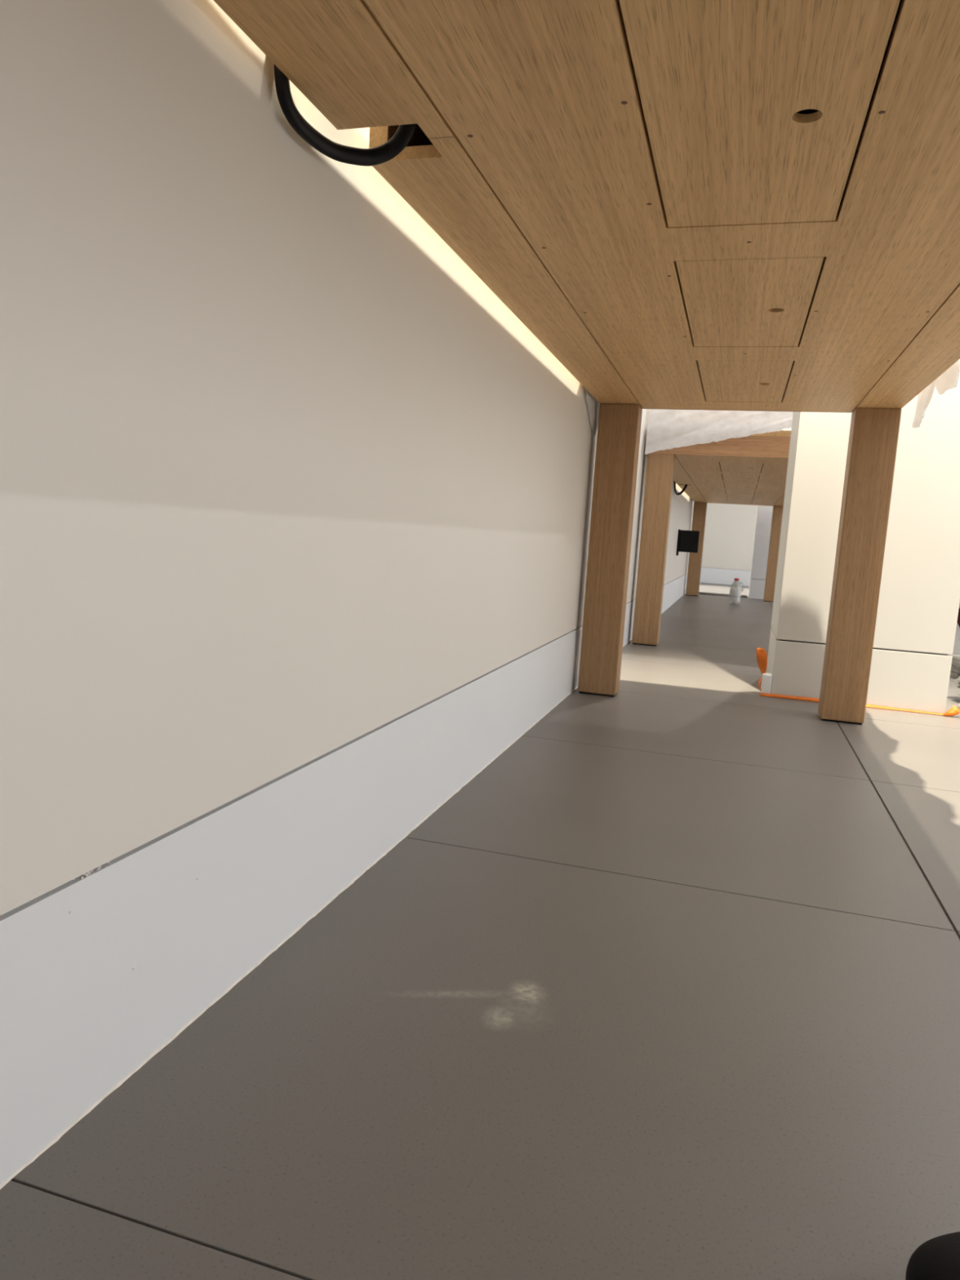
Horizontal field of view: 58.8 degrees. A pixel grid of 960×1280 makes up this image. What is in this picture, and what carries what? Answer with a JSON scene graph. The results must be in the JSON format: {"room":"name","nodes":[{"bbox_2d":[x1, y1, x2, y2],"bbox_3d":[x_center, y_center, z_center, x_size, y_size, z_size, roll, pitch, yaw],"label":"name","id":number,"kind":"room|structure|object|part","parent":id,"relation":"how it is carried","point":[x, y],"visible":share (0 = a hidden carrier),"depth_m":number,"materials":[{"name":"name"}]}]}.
{"room":"covered walkway","nodes":[
{"label":"covered walkway","id":0,"kind":"room"},
{"bbox_2d":[0,0,693,915],"bbox_3d":[0.666,-2.276,3.439,0.250,4.606,13.400,6,8,16],"label":"wall","id":1,"kind":"structure","parent":0,"point":[283,477],"depth_m":0.69,"materials":[{"name":"white paint"}]},
{"bbox_2d":[35,749,336,969],"bbox_3d":[-0.122,0.155,1.113,0.002,0.098,1.165,6,8,16],"label":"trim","id":2,"kind":"structure","parent":1,"relation":"attached to","point":[100,867],"depth_m":0.60,"materials":[{"name":"grey"}]},
{"bbox_2d":[0,686,577,1189],"bbox_3d":[-0.017,0.246,1.502,0.002,0.003,2.200,6,8,16],"label":"trim","id":3,"kind":"structure","parent":1,"relation":"attached to","point":[55,1140],"depth_m":0.76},
{"bbox_2d":[0,573,687,1184],"bbox_3d":[0.645,-0.079,3.683,0.012,0.178,13.400,6,8,16],"label":"baseboard","id":4,"kind":"structure","parent":1,"relation":"attached to","point":[77,1019],"depth_m":0.74,"materials":[{"name":"white paint"}]},
{"bbox_2d":[675,528,699,555],"bbox_3d":[1.465,-0.683,6.005,0.145,0.183,0.051,6,8,16],"label":"wall box","id":5,"kind":"object","parent":1,"relation":"attached to","point":[687,540],"visible":1,"depth_m":5.98,"materials":[{"name":"black plastic"}]},
{"bbox_3d":[1.402,-0.689,6.024,0.013,0.183,0.050,6,8,16],"label":"mounting plate","id":6,"kind":"part","parent":5,"relation":"part of","materials":[{"name":"black plastic"}]},
{"bbox_2d":[0,582,959,1279],"bbox_3d":[3.848,0.339,2.898,8.200,0.060,13.733,6,8,16],"label":"floor","id":7,"kind":"structure","parent":0,"point":[668,988],"depth_m":0.74,"materials":[{"name":"grey tile"}]},
{"bbox_2d":[213,0,959,724],"bbox_3d":[0.108,-0.065,0.422,0.750,0.906,4.014,6,8,16],"label":"display table","id":8,"kind":"object","parent":7,"relation":"on","point":[713,205],"visible":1,"depth_m":0.89,"materials":[{"name":"brown wood"}]},
{"bbox_2d":[273,63,417,166],"bbox_3d":[-0.125,-0.500,0.773,0.156,0.112,0.051,-3,10,-41],"label":"cable conduit","id":9,"kind":"object","parent":8,"relation":"attached to","point":[382,153],"visible":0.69,"depth_m":0.79,"materials":[{"name":"black plastic"}]},
{"bbox_3d":[0.363,-0.248,2.387,0.106,0.795,0.088,6,8,16],"label":"leg","id":10,"kind":"part","parent":8,"relation":"part of","materials":[{"name":"brown wood"}]},
{"bbox_2d":[586,359,959,435],"bbox_3d":[0.173,-0.579,0.380,0.827,0.508,3.951,6,8,16],"label":"plastic sheet","id":11,"kind":"object","parent":8,"relation":"on","point":[948,380],"visible":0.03,"depth_m":2.06,"materials":[{"name":"white plastic"}]},
{"bbox_3d":[0.978,-0.187,2.208,0.105,0.795,0.088,6,8,16],"label":"leg","id":12,"kind":"part","parent":8,"relation":"part of","materials":[{"name":"brown wood"}]},
{"bbox_2d":[631,430,791,646],"bbox_3d":[1.611,-0.602,5.387,0.750,0.906,4.014,6,8,16],"label":"display table","id":13,"kind":"object","parent":7,"relation":"on","point":[751,469],"visible":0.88,"depth_m":3.61,"materials":[{"name":"brown wood"}]},
{"bbox_3d":[0.735,-0.381,3.615,0.106,0.795,0.088,6,8,16],"label":"leg","id":14,"kind":"part","parent":13,"relation":"part of","materials":[{"name":"brown wood"}]},
{"bbox_2d":[674,481,687,495],"bbox_3d":[1.217,-0.963,5.246,0.072,0.134,0.184,10,10,43],"label":"cable conduit","id":15,"kind":"object","parent":13,"relation":"attached to","point":[686,485],"visible":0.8,"depth_m":5.29,"materials":[{"name":"black plastic"}]},
{"bbox_3d":[1.866,-0.785,7.352,0.106,0.795,0.088,6,8,16],"label":"leg","id":16,"kind":"part","parent":13,"relation":"part of","materials":[{"name":"brown wood"}]},
{"bbox_2d":[644,408,793,453],"bbox_3d":[1.223,-0.918,3.945,0.761,0.271,1.292,6,8,16],"label":"ceiling","id":17,"kind":"structure","parent":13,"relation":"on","point":[667,428],"depth_m":3.41,"materials":[{"name":"white paint"}]},
{"bbox_3d":[2.482,-0.724,7.172,0.105,0.795,0.088,6,8,16],"label":"leg","id":18,"kind":"part","parent":13,"relation":"part of","materials":[{"name":"brown wood"}]},
{"bbox_2d":[698,591,746,597],"bbox_3d":[2.130,-0.411,7.658,0.519,0.019,0.023,5,7,13],"label":"rod","id":19,"kind":"object","parent":7,"relation":"on","point":[700,593],"visible":0.6,"depth_m":7.65,"materials":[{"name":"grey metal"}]},
{"bbox_2d":[728,577,743,604],"bbox_3d":[1.966,-0.374,6.560,0.086,0.202,0.086,0,8,-24],"label":"jug","id":20,"kind":"object","parent":7,"relation":"on","point":[735,595],"visible":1,"depth_m":6.53,"materials":[{"name":"white plastic"}]},
{"bbox_2d":[748,505,773,599],"bbox_3d":[2.804,-2.647,7.383,0.471,4.600,0.450,6,8,16],"label":"pillar","id":21,"kind":"structure","parent":7,"relation":"on","point":[764,513],"depth_m":7.46,"materials":[{"name":"white paint"}]},
{"bbox_2d":[765,373,959,713],"bbox_3d":[1.298,-2.109,2.409,0.471,4.600,0.450,6,8,16],"label":"wall","id":22,"kind":"structure","parent":7,"relation":"on","point":[919,599],"depth_m":2.43,"materials":[{"name":"white paint"}]},
{"bbox_2d":[755,647,959,716],"bbox_3d":[1.152,0.126,2.462,0.688,0.140,0.045,6,8,17],"label":"tape","id":23,"kind":"object","parent":22,"relation":"attached to","point":[762,657],"visible":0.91,"depth_m":2.54,"materials":[{"name":"plastic"}]},
{"bbox_2d":[905,1231,959,1279],"bbox_3d":[0.317,0.353,0.363,0.107,0.117,0.291,1,8,-18],"label":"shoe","id":24,"kind":"object","parent":7,"relation":"on","point":[938,1258],"visible":1,"depth_m":0.47,"materials":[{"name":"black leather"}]},
{"bbox_2d":[949,654,959,688],"bbox_3d":[1.692,0.101,2.626,0.501,0.212,0.277,6,8,16],"label":"film","id":25,"kind":"object","parent":7,"relation":"on","point":[955,668],"visible":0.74,"depth_m":2.67,"materials":[{"name":"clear plastic"}]},
{"bbox_2d":[956,608,959,627],"bbox_3d":[1.996,-0.111,3.110,0.458,0.548,0.424,6,8,16],"label":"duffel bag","id":26,"kind":"object","parent":7,"relation":"on","point":[958,615],"visible":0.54,"depth_m":3.16,"materials":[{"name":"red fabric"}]},
{"bbox_2d":[701,502,757,586],"bbox_3d":[6.175,-2.629,8.902,7.663,4.606,0.250,6,8,16],"label":"wall","id":27,"kind":"structure","parent":0,"point":[730,529],"depth_m":9.92,"materials":[{"name":"white paint"}]},
{"bbox_2d":[699,567,751,586],"bbox_3d":[6.125,-0.420,9.031,7.413,0.178,0.012,6,8,16],"label":"baseboard","id":28,"kind":"structure","parent":27,"relation":"attached to","point":[712,575],"depth_m":9.98,"materials":[{"name":"white paint"}]}
]}

